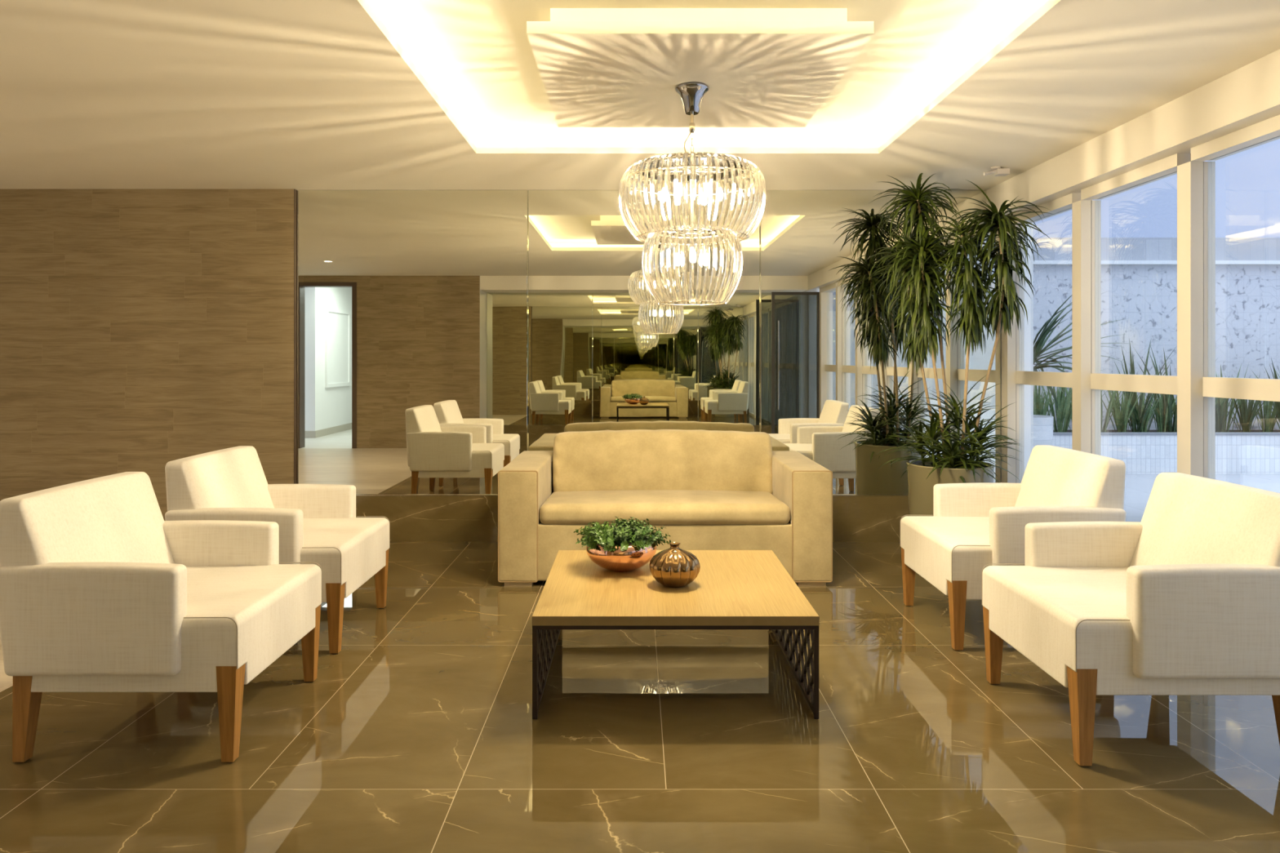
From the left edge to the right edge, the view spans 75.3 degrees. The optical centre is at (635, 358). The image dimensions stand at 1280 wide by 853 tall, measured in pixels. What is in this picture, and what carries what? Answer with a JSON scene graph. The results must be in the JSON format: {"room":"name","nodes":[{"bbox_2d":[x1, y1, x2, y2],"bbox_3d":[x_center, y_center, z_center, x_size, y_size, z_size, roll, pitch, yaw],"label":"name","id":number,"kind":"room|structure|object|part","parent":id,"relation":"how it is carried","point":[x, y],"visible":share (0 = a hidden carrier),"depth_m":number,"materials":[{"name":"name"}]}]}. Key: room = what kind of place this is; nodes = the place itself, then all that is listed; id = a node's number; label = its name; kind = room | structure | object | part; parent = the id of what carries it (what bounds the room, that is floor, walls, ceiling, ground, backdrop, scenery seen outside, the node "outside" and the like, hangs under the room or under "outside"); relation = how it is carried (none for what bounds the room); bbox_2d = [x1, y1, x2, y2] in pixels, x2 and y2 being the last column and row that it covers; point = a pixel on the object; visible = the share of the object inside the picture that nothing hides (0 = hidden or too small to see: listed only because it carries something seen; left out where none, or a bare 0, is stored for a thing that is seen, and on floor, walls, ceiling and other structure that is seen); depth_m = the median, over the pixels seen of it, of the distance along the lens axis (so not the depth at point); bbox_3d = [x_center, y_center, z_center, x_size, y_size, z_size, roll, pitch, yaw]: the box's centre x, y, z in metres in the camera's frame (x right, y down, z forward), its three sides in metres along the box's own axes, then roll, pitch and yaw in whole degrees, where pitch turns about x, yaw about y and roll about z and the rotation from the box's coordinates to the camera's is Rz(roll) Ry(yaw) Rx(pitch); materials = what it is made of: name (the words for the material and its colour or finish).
{"room":"lobby lounge","nodes":[
{"label":"lobby lounge","id":0,"kind":"room"},
{"bbox_2d":[0,633,13,692],"bbox_3d":[-3.880,1.300,2.770,3.040,0.120,5.900,0,0,0],"label":"floor","id":1,"kind":"structure","parent":0,"point":[6,681],"depth_m":3.22,"materials":[{"name":"beige tile"}]},
{"bbox_2d":[0,188,293,520],"bbox_3d":[-3.852,0.048,5.619,3.096,2.384,0.042,0,0,0],"label":"wall","id":2,"kind":"structure","parent":0,"point":[142,330],"depth_m":5.60,"materials":[{"name":"brown wood"}]},
{"bbox_2d":[293,188,297,484],"bbox_3d":[-2.302,0.048,5.618,0.004,2.384,0.044,0,0,0],"label":"trim","id":3,"kind":"structure","parent":2,"relation":"attached to","point":[295,190],"depth_m":5.61,"materials":[{"name":"brown"}]},
{"bbox_2d":[0,542,1279,852],"bbox_3d":[0.130,1.300,2.500,4.980,0.120,6.440,0,0,0],"label":"floor","id":4,"kind":"structure","parent":0,"point":[420,735],"depth_m":2.60,"materials":[{"name":"brown stone"}]},
{"bbox_2d":[0,471,321,762],"bbox_3d":[-1.593,0.835,2.875,0.756,0.811,0.748,0,0,0],"label":"armchair","id":5,"kind":"object","parent":4,"relation":"on","point":[100,592],"visible":1,"depth_m":2.54,"materials":[{"name":"beige fabric"}]},
{"bbox_3d":[-1.873,1.088,2.564,0.069,0.296,0.062,0,0,0],"label":"leg","id":6,"kind":"part","parent":5,"relation":"part of","materials":[{"name":"brown wood"}]},
{"bbox_3d":[-1.840,0.688,2.875,0.262,0.517,0.676,0,0,0],"label":"backrest","id":7,"kind":"part","parent":5,"relation":"part of","materials":[{"name":"beige fabric"}]},
{"bbox_3d":[-1.667,0.797,2.543,0.558,0.336,0.085,0,0,0],"label":"armrest","id":8,"kind":"part","parent":5,"relation":"part of","materials":[{"name":"beige fabric"}]},
{"bbox_3d":[-1.569,0.906,2.875,0.707,0.232,0.680,0,0,0],"label":"seat","id":9,"kind":"part","parent":5,"relation":"part of","materials":[{"name":"beige fabric"}]},
{"bbox_3d":[-1.667,0.797,3.207,0.558,0.336,0.085,0,0,0],"label":"armrest","id":10,"kind":"part","parent":5,"relation":"part of","materials":[{"name":"beige fabric"}]},
{"bbox_3d":[-1.250,1.088,2.564,0.062,0.296,0.062,0,0,0],"label":"leg","id":11,"kind":"part","parent":5,"relation":"part of","materials":[{"name":"brown wood"}]},
{"bbox_3d":[-1.250,1.088,3.186,0.062,0.296,0.062,0,0,0],"label":"leg","id":12,"kind":"part","parent":5,"relation":"part of","materials":[{"name":"brown wood"}]},
{"bbox_2d":[164,445,389,653],"bbox_3d":[-1.608,0.835,3.812,0.756,0.811,0.748,0,0,0],"label":"armchair","id":13,"kind":"object","parent":4,"relation":"on","point":[317,523],"visible":0.62,"depth_m":3.68,"materials":[{"name":"beige fabric"}]},
{"bbox_3d":[-1.855,0.688,3.812,0.261,0.517,0.676,0,0,0],"label":"backrest","id":14,"kind":"part","parent":13,"relation":"part of","materials":[{"name":"beige fabric"}]},
{"bbox_3d":[-1.682,0.797,3.481,0.558,0.336,0.085,0,0,0],"label":"armrest","id":15,"kind":"part","parent":13,"relation":"part of","materials":[{"name":"beige fabric"}]},
{"bbox_3d":[-1.682,0.797,4.144,0.558,0.336,0.085,0,0,0],"label":"armrest","id":16,"kind":"part","parent":13,"relation":"part of","materials":[{"name":"beige fabric"}]},
{"bbox_3d":[-1.265,1.088,3.501,0.062,0.296,0.062,0,0,0],"label":"leg","id":17,"kind":"part","parent":13,"relation":"part of","materials":[{"name":"brown wood"}]},
{"bbox_3d":[-1.583,0.906,3.812,0.707,0.232,0.680,0,0,0],"label":"seat","id":18,"kind":"part","parent":13,"relation":"part of","materials":[{"name":"beige fabric"}]},
{"bbox_3d":[-1.265,1.088,4.123,0.062,0.296,0.062,0,0,0],"label":"leg","id":19,"kind":"part","parent":13,"relation":"part of","materials":[{"name":"brown wood"}]},
{"bbox_2d":[497,429,832,586],"bbox_3d":[0.160,0.845,4.992,1.829,0.790,1.021,0,0,0],"label":"sofa","id":20,"kind":"object","parent":4,"relation":"on","point":[710,490],"visible":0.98,"depth_m":4.52,"materials":[{"name":"beige fabric"}]},
{"bbox_3d":[-0.639,0.913,5.000,0.229,0.614,1.005,0,0,0],"label":"armrest","id":21,"kind":"part","parent":20,"relation":"part of","materials":[{"name":"beige fabric"}]},
{"bbox_2d":[552,429,773,493],"bbox_3d":[0.171,0.654,5.220,1.382,0.407,0.257,0,0,0],"label":"cushion","id":22,"kind":"object","parent":20,"relation":"on","point":[633,460],"depth_m":5.13,"materials":[{"name":"beige fabric"}]},
{"bbox_2d":[539,489,790,524],"bbox_3d":[0.160,0.868,4.870,1.375,0.165,0.776,0,0,0],"label":"seat cushion","id":23,"kind":"object","parent":20,"relation":"on","point":[561,507],"depth_m":4.51,"materials":[{"name":"beige fabric"}]},
{"bbox_3d":[0.959,0.913,5.000,0.230,0.615,1.004,0,0,0],"label":"armrest","id":24,"kind":"part","parent":20,"relation":"part of","materials":[{"name":"beige fabric"}]},
{"bbox_2d":[532,550,819,719],"bbox_3d":[0.138,1.063,3.344,0.987,0.354,0.985,0,0,0],"label":"coffee table","id":25,"kind":"object","parent":4,"relation":"on","point":[731,589],"visible":0.99,"depth_m":3.05,"materials":[{"name":"brown wood"}]},
{"bbox_3d":[-0.347,1.072,3.344,0.010,0.288,0.969,0,0,0],"label":"panel","id":26,"kind":"part","parent":25,"relation":"part of","materials":[{"name":"brown metal"}]},
{"bbox_2d":[586,540,657,572],"bbox_3d":[-0.060,0.824,3.500,0.299,0.124,0.299,0,0,0],"label":"bowl","id":27,"kind":"object","parent":25,"relation":"on","point":[637,555],"depth_m":3.38,"materials":[{"name":"orange ceramic"}]},
{"bbox_2d":[573,516,672,572],"bbox_3d":[-0.051,0.780,3.494,0.414,0.213,0.403,0,0,-12],"label":"potted plant","id":28,"kind":"object","parent":25,"relation":"on","point":[629,546],"visible":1,"depth_m":3.40,"materials":[{"name":"green plant"}]},
{"bbox_2d":[648,542,700,587],"bbox_3d":[0.153,0.805,3.250,0.199,0.162,0.202,0,0,0],"label":"vase","id":29,"kind":"object","parent":25,"relation":"on","point":[673,566],"visible":1,"depth_m":3.18,"materials":[{"name":"brown metal"}]},
{"bbox_3d":[0.138,1.079,3.344,0.985,0.322,0.983,0,0,0],"label":"frame","id":30,"kind":"part","parent":25,"relation":"part of","materials":[{"name":"brown metal"}]},
{"bbox_3d":[0.622,1.072,3.344,0.010,0.288,0.969,0,0,0],"label":"panel","id":31,"kind":"part","parent":25,"relation":"part of","materials":[{"name":"brown metal"}]},
{"bbox_2d":[906,459,994,515],"bbox_3d":[1.900,0.937,5.020,0.500,0.606,0.500,0,0,0],"label":"pot","id":32,"kind":"object","parent":4,"relation":"on","point":[920,490],"depth_m":4.88,"materials":[{"name":"beige ceramic"}]},
{"bbox_2d":[863,173,1053,515],"bbox_3d":[1.908,0.058,5.002,1.121,2.363,0.789,0,0,25],"label":"dracaena","id":33,"kind":"object","parent":4,"relation":"on","point":[922,273],"visible":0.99,"depth_m":4.94,"materials":[{"name":"green plant"}]},
{"bbox_2d":[900,444,1126,650],"bbox_3d":[1.713,0.835,3.850,0.756,0.811,0.748,0,0,0],"label":"armchair","id":34,"kind":"object","parent":4,"relation":"on","point":[971,526],"visible":0.72,"depth_m":3.67,"materials":[{"name":"beige fabric"}]},
{"bbox_3d":[1.370,1.088,4.161,0.062,0.296,0.062,0,0,0],"label":"leg","id":35,"kind":"part","parent":34,"relation":"part of","materials":[{"name":"brown wood"}]},
{"bbox_3d":[1.688,0.906,3.850,0.707,0.232,0.680,0,0,0],"label":"seat","id":36,"kind":"part","parent":34,"relation":"part of","materials":[{"name":"beige fabric"}]},
{"bbox_3d":[1.370,1.088,3.539,0.062,0.296,0.062,0,0,0],"label":"leg","id":37,"kind":"part","parent":34,"relation":"part of","materials":[{"name":"brown wood"}]},
{"bbox_3d":[1.787,0.797,4.181,0.558,0.336,0.085,0,0,0],"label":"armrest","id":38,"kind":"part","parent":34,"relation":"part of","materials":[{"name":"beige fabric"}]},
{"bbox_3d":[1.787,0.797,3.518,0.558,0.336,0.085,0,0,0],"label":"armrest","id":39,"kind":"part","parent":34,"relation":"part of","materials":[{"name":"beige fabric"}]},
{"bbox_3d":[1.960,0.688,3.850,0.261,0.517,0.676,0,0,0],"label":"backrest","id":40,"kind":"part","parent":34,"relation":"part of","materials":[{"name":"beige fabric"}]},
{"bbox_2d":[982,472,1279,766],"bbox_3d":[1.709,0.835,2.852,0.756,0.811,0.748,0,0,0],"label":"armchair","id":41,"kind":"object","parent":4,"relation":"on","point":[1184,599],"visible":1,"depth_m":2.58,"materials":[{"name":"beige fabric"}]},
{"bbox_3d":[1.366,1.088,3.163,0.062,0.296,0.062,0,0,0],"label":"leg","id":42,"kind":"part","parent":41,"relation":"part of","materials":[{"name":"brown wood"}]},
{"bbox_3d":[1.366,1.088,2.541,0.062,0.296,0.062,0,0,0],"label":"leg","id":43,"kind":"part","parent":41,"relation":"part of","materials":[{"name":"brown wood"}]},
{"bbox_3d":[1.783,0.797,3.183,0.558,0.336,0.085,0,0,0],"label":"armrest","id":44,"kind":"part","parent":41,"relation":"part of","materials":[{"name":"beige fabric"}]},
{"bbox_3d":[1.685,0.906,2.852,0.707,0.232,0.680,0,0,0],"label":"seat","id":45,"kind":"part","parent":41,"relation":"part of","materials":[{"name":"beige fabric"}]},
{"bbox_3d":[1.783,0.797,2.521,0.558,0.336,0.085,0,0,0],"label":"armrest","id":46,"kind":"part","parent":41,"relation":"part of","materials":[{"name":"beige fabric"}]},
{"bbox_3d":[1.956,0.688,2.852,0.261,0.517,0.676,0,0,0],"label":"backrest","id":47,"kind":"part","parent":41,"relation":"part of","materials":[{"name":"beige fabric"}]},
{"bbox_3d":[1.990,1.088,2.541,0.069,0.296,0.062,0,0,0],"label":"leg","id":48,"kind":"part","parent":41,"relation":"part of","materials":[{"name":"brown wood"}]},
{"bbox_2d":[1071,153,1191,455],"bbox_3d":[2.536,0.150,4.258,0.112,2.180,0.913,0,0,0],"label":"window","id":49,"kind":"structure","parent":4,"relation":"on","point":[1087,380],"depth_m":4.62,"materials":[{"name":"white"}]},
{"bbox_3d":[2.508,0.179,4.668,0.056,2.122,0.093,0,0,0],"label":"post","id":50,"kind":"part","parent":49,"relation":"part of","materials":[{"name":"white metal"}]},
{"bbox_3d":[2.566,0.179,4.669,0.052,2.122,0.089,0,0,0],"label":"post","id":51,"kind":"part","parent":49,"relation":"part of","materials":[{"name":"white metal"}]},
{"bbox_3d":[2.561,0.127,4.213,0.054,0.087,0.822,0,0,0],"label":"cross rail","id":52,"kind":"part","parent":49,"relation":"part of","materials":[{"name":"beige metal"}]},
{"bbox_3d":[2.562,-0.401,4.213,0.008,0.968,0.822,0,0,0],"label":"pane","id":53,"kind":"part","parent":49,"relation":"part of","materials":[{"name":"clear glass"}]},
{"bbox_3d":[2.510,-0.911,4.212,0.060,0.058,0.820,0,0,0],"label":"head rail","id":54,"kind":"part","parent":49,"relation":"part of","materials":[{"name":"white metal"}]},
{"bbox_2d":[1177,114,1279,479],"bbox_3d":[2.536,0.150,3.345,0.112,2.180,0.913,0,0,0],"label":"window","id":55,"kind":"structure","parent":4,"relation":"on","point":[1198,387],"depth_m":3.71,"materials":[{"name":"white"}]},
{"bbox_3d":[2.508,0.179,3.755,0.056,2.122,0.093,0,0,0],"label":"post","id":56,"kind":"part","parent":55,"relation":"part of","materials":[{"name":"white metal"}]},
{"bbox_3d":[2.566,0.179,3.756,0.052,2.122,0.089,0,0,0],"label":"post","id":57,"kind":"part","parent":55,"relation":"part of","materials":[{"name":"white metal"}]},
{"bbox_3d":[2.510,-0.911,3.298,0.060,0.058,0.820,0,0,0],"label":"head rail","id":58,"kind":"part","parent":55,"relation":"part of","materials":[{"name":"white metal"}]},
{"bbox_3d":[2.561,0.127,3.299,0.054,0.087,0.822,0,0,0],"label":"cross rail","id":59,"kind":"part","parent":55,"relation":"part of","materials":[{"name":"beige metal"}]},
{"bbox_3d":[2.562,-0.401,3.299,0.008,0.968,0.822,0,0,0],"label":"pane","id":60,"kind":"part","parent":55,"relation":"part of","materials":[{"name":"clear glass"}]},
{"bbox_2d":[0,0,1279,190],"bbox_3d":[-1.500,-1.168,2.500,7.800,0.048,6.440,0,0,0],"label":"ceiling","id":61,"kind":"structure","parent":0,"point":[298,95],"depth_m":3.74,"materials":[{"name":"paint"}]},
{"bbox_2d":[366,0,1047,146],"bbox_3d":[0.234,-1.250,3.537,2.825,0.149,2.763,0,0,0],"label":"cove","id":62,"kind":"object","parent":61,"relation":"in","point":[477,56],"visible":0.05,"depth_m":3.54,"materials":[{"name":"paint"}]},
{"bbox_2d":[550,8,847,21],"bbox_3d":[0.228,-1.226,3.515,1.071,0.078,1.040,0,0,0],"label":"trim","id":63,"kind":"structure","parent":62,"relation":"attached to","point":[556,14],"depth_m":3.00,"materials":[{"name":"paint"}]},
{"bbox_2d":[526,21,873,127],"bbox_3d":[0.228,-1.165,3.515,1.221,0.043,1.190,0,0,0],"label":"ceiling","id":64,"kind":"structure","parent":62,"relation":"attached to","point":[593,73],"depth_m":3.26,"materials":[{"name":"paint"}]},
{"bbox_2d":[618,81,766,306],"bbox_3d":[0.238,-0.688,3.500,0.619,0.913,0.619,0,0,0],"label":"chandelier","id":65,"kind":"object","parent":64,"relation":"hanging from","point":[702,171],"visible":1,"depth_m":3.34,"materials":[{"name":"clear glass"}]},
{"bbox_2d":[662,180,665,188],"bbox_3d":[0.123,-0.735,3.500,0.022,0.035,0.022,0,0,0],"label":"socket","id":66,"kind":"object","parent":65,"relation":"attached to","point":[663,181],"depth_m":3.49,"materials":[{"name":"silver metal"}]},
{"bbox_3d":[0.123,-0.692,3.500,0.026,0.054,0.025,0,0,0],"label":"bulb","id":67,"kind":"part","parent":65,"relation":"part of","materials":[{"name":"white glass"}]},
{"bbox_3d":[0.178,-0.422,3.536,0.026,0.054,0.025,0,0,0],"label":"bulb","id":68,"kind":"part","parent":65,"relation":"part of","materials":[{"name":"white"}]},
{"bbox_3d":[0.180,-0.692,3.400,0.026,0.054,0.025,0,0,0],"label":"bulb","id":69,"kind":"part","parent":65,"relation":"part of","materials":[{"name":"white glass"}]},
{"bbox_2d":[678,174,681,183],"bbox_3d":[0.180,-0.735,3.400,0.022,0.035,0.022,0,0,0],"label":"socket","id":70,"kind":"object","parent":65,"relation":"attached to","point":[679,175],"depth_m":3.39,"materials":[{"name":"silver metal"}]},
{"bbox_3d":[0.222,-0.880,3.500,0.038,0.161,0.005,0,0,0],"label":"power cord","id":71,"kind":"part","parent":65,"relation":"part of","materials":[{"name":"beige plastic"}]},
{"bbox_3d":[0.238,-0.795,3.500,0.452,0.006,0.452,0,0,0],"label":"mounting plate","id":72,"kind":"part","parent":65,"relation":"part of","materials":[{"name":"clear glass"}]},
{"bbox_3d":[0.238,-0.534,3.500,0.270,0.004,0.270,0,0,0],"label":"plate","id":73,"kind":"part","parent":65,"relation":"part of","materials":[{"name":"silver metal"}]},
{"bbox_3d":[0.238,-0.644,3.500,0.449,0.329,0.435,0,0,0],"label":"frame","id":74,"kind":"part","parent":65,"relation":"part of","materials":[{"name":"silver metal"}]},
{"bbox_3d":[0.238,-0.898,3.500,0.013,0.124,0.013,0,0,45],"label":"chain","id":75,"kind":"part","parent":65,"relation":"part of","materials":[{"name":"silver metal"}]},
{"bbox_3d":[0.238,-1.011,3.500,0.014,0.050,0.014,0,0,0],"label":"stem","id":76,"kind":"part","parent":65,"relation":"part of","materials":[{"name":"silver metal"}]},
{"bbox_3d":[0.236,-0.422,3.430,0.026,0.054,0.025,0,0,0],"label":"bulb","id":77,"kind":"part","parent":65,"relation":"part of","materials":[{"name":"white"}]},
{"bbox_3d":[0.299,-0.422,3.534,0.026,0.054,0.025,0,0,0],"label":"bulb","id":78,"kind":"part","parent":65,"relation":"part of","materials":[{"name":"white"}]},
{"bbox_3d":[0.295,-0.692,3.600,0.026,0.054,0.025,0,0,0],"label":"bulb","id":79,"kind":"part","parent":65,"relation":"part of","materials":[{"name":"white"}]},
{"bbox_3d":[0.295,-0.692,3.400,0.026,0.054,0.025,0,0,0],"label":"bulb","id":80,"kind":"part","parent":65,"relation":"part of","materials":[{"name":"white glass"}]},
{"bbox_2d":[705,174,707,183],"bbox_3d":[0.295,-0.735,3.400,0.022,0.035,0.022,0,0,0],"label":"socket","id":81,"kind":"object","parent":65,"relation":"attached to","point":[706,176],"depth_m":3.39,"materials":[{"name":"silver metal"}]},
{"bbox_2d":[982,166,1009,176],"bbox_3d":[2.153,-1.119,4.970,0.148,0.050,0.060,0,0,0],"label":"detector","id":82,"kind":"object","parent":61,"relation":"attached to","point":[997,171],"visible":1,"depth_m":4.95,"materials":[{"name":"grey plastic"}]},
{"bbox_2d":[1000,328,1001,482],"bbox_3d":[-1.390,-0.012,5.704,8.020,2.504,0.128,0,0,0],"label":"wall","id":83,"kind":"structure","parent":0,"point":[1001,328],"depth_m":5.64,"materials":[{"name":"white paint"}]},
{"bbox_2d":[297,190,528,494],"bbox_3d":[-1.516,-0.109,5.633,1.567,2.064,0.010,0,0,0],"label":"mirror panel","id":84,"kind":"object","parent":83,"relation":"attached to","point":[412,305],"visible":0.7,"depth_m":5.63,"materials":[{"name":"silver"}]},
{"bbox_2d":[355,494,907,495],"bbox_3d":[0.090,0.925,5.619,4.780,0.005,0.022,0,0,0],"label":"trim","id":85,"kind":"structure","parent":83,"relation":"attached to","point":[356,495],"depth_m":5.61,"materials":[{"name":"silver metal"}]},
{"bbox_2d":[355,495,909,542],"bbox_3d":[0.090,1.084,5.625,4.780,0.312,0.030,0,0,0],"label":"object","id":86,"kind":"structure","parent":83,"relation":"attached to","point":[412,518],"depth_m":5.61,"materials":[{"name":"brown tile"}]},
{"bbox_2d":[528,190,759,450],"bbox_3d":[0.057,-0.109,5.633,1.574,2.064,0.010,0,0,0],"label":"mirror panel","id":87,"kind":"object","parent":83,"relation":"attached to","point":[603,354],"visible":0.5,"depth_m":5.63,"materials":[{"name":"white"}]},
{"bbox_2d":[760,190,1000,494],"bbox_3d":[1.663,-0.109,5.633,1.633,2.064,0.010,0,0,0],"label":"mirror panel","id":88,"kind":"object","parent":83,"relation":"attached to","point":[834,378],"visible":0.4,"depth_m":5.63,"materials":[{"name":"silver"}]},
{"bbox_2d":[1001,192,1080,483],"bbox_3d":[2.536,0.150,5.171,0.112,2.180,0.913,0,0,0],"label":"window","id":89,"kind":"structure","parent":83,"relation":"in","point":[1014,375],"depth_m":5.54,"materials":[{"name":"white"}]},
{"bbox_3d":[2.508,0.179,5.582,0.056,2.122,0.093,0,0,0],"label":"post","id":90,"kind":"part","parent":89,"relation":"part of","materials":[{"name":"white metal"}]},
{"bbox_3d":[2.566,0.179,5.582,0.052,2.122,0.089,0,0,0],"label":"post","id":91,"kind":"part","parent":89,"relation":"part of","materials":[{"name":"white metal"}]},
{"bbox_3d":[2.561,0.127,5.126,0.054,0.087,0.822,0,0,0],"label":"cross rail","id":92,"kind":"part","parent":89,"relation":"part of","materials":[{"name":"beige metal"}]},
{"bbox_3d":[2.510,-0.911,5.125,0.060,0.058,0.820,0,0,0],"label":"head rail","id":93,"kind":"part","parent":89,"relation":"part of","materials":[{"name":"white metal"}]},
{"bbox_2d":[986,48,1279,215],"bbox_3d":[2.510,-1.102,2.400,0.260,0.324,6.480,0,0,0],"label":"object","id":94,"kind":"structure","parent":83,"relation":"attached to","point":[1249,95],"depth_m":3.78,"materials":[{"name":"white paint"}]},
{"bbox_2d":[1024,222,1033,471],"bbox_3d":[2.685,-0.250,7.920,0.130,3.020,4.360,0,0,0],"label":"wall","id":95,"kind":"structure","parent":0,"point":[1028,301],"depth_m":5.74,"materials":[{"name":"white paint"}]},
{"bbox_2d":[1033,237,1279,260],"bbox_3d":[7.810,-1.333,10.250,10.380,0.295,0.200,0,0,0],"label":"wall","id":96,"kind":"structure","parent":0,"point":[1051,248],"depth_m":10.15,"materials":[{"name":"white paint"}]},
{"label":"outside","id":97,"kind":"structure","parent":0,"visible":0},
{"bbox_2d":[1123,474,1279,522],"bbox_3d":[7.810,1.310,0.700,10.380,0.100,19.400,0,0,0],"label":"floor","id":98,"kind":"structure","parent":97,"point":[1138,487],"depth_m":8.25,"materials":[{"name":"stone"}]},
{"bbox_2d":[1033,414,1053,447],"bbox_3d":[3.530,0.890,7.500,0.444,0.740,0.444,0,0,0],"label":"pot","id":99,"kind":"object","parent":98,"relation":"on","point":[1042,424],"depth_m":7.29,"materials":[{"name":"white tile"}]},
{"bbox_2d":[1033,292,1135,447],"bbox_3d":[3.596,0.311,7.518,1.598,1.898,1.398,0,0,0],"label":"yucca","id":100,"kind":"object","parent":98,"relation":"on","point":[1042,424],"visible":0.27,"depth_m":7.35,"materials":[{"name":"green plant"}]},
{"bbox_2d":[1033,264,1279,430],"bbox_3d":[7.810,0.060,10.200,10.380,2.400,0.200,0,0,0],"label":"wall","id":101,"kind":"structure","parent":98,"relation":"on","point":[1247,296],"depth_m":10.10,"materials":[{"name":"stone"}]},
{"bbox_2d":[1033,260,1279,264],"bbox_3d":[7.810,-1.163,10.210,10.380,0.045,0.380,0,0,0],"label":"trim","id":102,"kind":"structure","parent":101,"relation":"on","point":[1037,262],"depth_m":10.02,"materials":[{"name":"white paint"}]},
{"bbox_2d":[1053,430,1279,474],"bbox_3d":[7.375,1.038,9.459,9.150,0.444,0.842,0,0,0],"label":"planter bed","id":103,"kind":"object","parent":98,"relation":"on","point":[1254,451],"visible":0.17,"depth_m":9.05,"materials":[{"name":"white tile"}]},
{"bbox_2d":[1033,385,1061,415],"bbox_3d":[4.528,0.480,9.389,0.582,0.744,0.671,0,0,-44],"label":"leaf plant","id":104,"kind":"object","parent":103,"relation":"on","point":[1038,404],"visible":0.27,"depth_m":9.27,"materials":[{"name":"green plant"}]},
{"bbox_2d":[1036,364,1071,432],"bbox_3d":[4.740,0.440,9.353,0.592,0.826,0.653,0,0,29],"label":"leaf plant","id":105,"kind":"object","parent":103,"relation":"on","point":[1064,407],"visible":0.59,"depth_m":9.24,"materials":[{"name":"green plant"}]},
{"bbox_2d":[1044,368,1107,431],"bbox_3d":[4.957,0.461,9.360,0.707,0.784,0.613,0,0,4],"label":"leaf plant","id":106,"kind":"object","parent":103,"relation":"on","point":[1066,389],"visible":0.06,"depth_m":9.37,"materials":[{"name":"green plant"}]},
{"bbox_2d":[1100,390,1124,432],"bbox_3d":[5.210,0.494,9.322,0.566,0.717,0.514,0,0,34],"label":"leaf plant","id":107,"kind":"object","parent":103,"relation":"on","point":[1110,406],"visible":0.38,"depth_m":9.28,"materials":[{"name":"green plant"}]},
{"bbox_2d":[1102,370,1142,432],"bbox_3d":[5.437,0.491,9.333,0.566,0.724,0.653,0,0,21],"label":"leaf plant","id":108,"kind":"object","parent":103,"relation":"on","point":[1121,419],"visible":0.66,"depth_m":9.31,"materials":[{"name":"green plant"}]},
{"bbox_2d":[1121,391,1162,432],"bbox_3d":[5.700,0.534,9.386,0.456,0.636,0.503,0,0,-9],"label":"leaf plant","id":109,"kind":"object","parent":103,"relation":"on","point":[1144,429],"visible":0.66,"depth_m":9.33,"materials":[{"name":"green plant"}]},
{"bbox_2d":[1109,337,1175,432],"bbox_3d":[5.585,0.306,9.406,0.812,1.094,0.689,0,0,17],"label":"spiky plant","id":110,"kind":"object","parent":103,"relation":"on","point":[1133,418],"visible":0.56,"depth_m":9.30,"materials":[{"name":"green plant"}]},
{"bbox_2d":[1144,393,1177,432],"bbox_3d":[6.005,0.534,9.442,0.497,0.636,0.574,0,0,11],"label":"leaf plant","id":111,"kind":"object","parent":103,"relation":"on","point":[1159,412],"visible":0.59,"depth_m":9.36,"materials":[{"name":"green plant"}]},
{"bbox_2d":[1154,371,1177,428],"bbox_3d":[6.254,0.482,9.471,0.586,0.742,0.532,0,0,29],"label":"leaf plant","id":112,"kind":"object","parent":103,"relation":"on","point":[1173,398],"visible":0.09,"depth_m":9.38,"materials":[{"name":"green plant"}]},
{"bbox_2d":[1131,342,1217,432],"bbox_3d":[6.102,0.318,9.382,0.794,1.070,0.674,0,0,-45],"label":"spiky plant","id":113,"kind":"object","parent":103,"relation":"on","point":[1171,428],"visible":0.39,"depth_m":9.35,"materials":[{"name":"green plant"}]},
{"bbox_2d":[1215,377,1236,432],"bbox_3d":[6.578,0.496,9.367,0.449,0.713,0.530,0,0,17],"label":"spiky plant","id":114,"kind":"object","parent":103,"relation":"on","point":[1220,422],"visible":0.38,"depth_m":9.37,"materials":[{"name":"green plant"}]},
{"bbox_2d":[1215,364,1259,432],"bbox_3d":[6.774,0.443,9.497,0.588,0.820,0.648,0,0,34],"label":"leaf plant","id":115,"kind":"object","parent":103,"relation":"on","point":[1224,429],"visible":0.3,"depth_m":9.47,"materials":[{"name":"green plant"}]},
{"bbox_2d":[1224,373,1269,432],"bbox_3d":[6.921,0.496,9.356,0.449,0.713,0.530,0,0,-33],"label":"spiky plant","id":116,"kind":"object","parent":103,"relation":"on","point":[1247,416],"visible":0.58,"depth_m":9.36,"materials":[{"name":"green plant"}]},
{"bbox_2d":[1248,400,1278,432],"bbox_3d":[7.244,0.531,9.579,0.460,0.642,0.507,0,0,28],"label":"leaf plant","id":117,"kind":"object","parent":103,"relation":"on","point":[1268,419],"visible":0.68,"depth_m":9.50,"materials":[{"name":"green plant"}]},
{"bbox_2d":[1252,358,1279,422],"bbox_3d":[7.344,0.407,9.453,0.562,0.892,0.662,0,0,-42],"label":"spiky plant","id":118,"kind":"object","parent":103,"relation":"on","point":[1277,405],"visible":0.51,"depth_m":9.39,"materials":[{"name":"green plant"}]}
]}

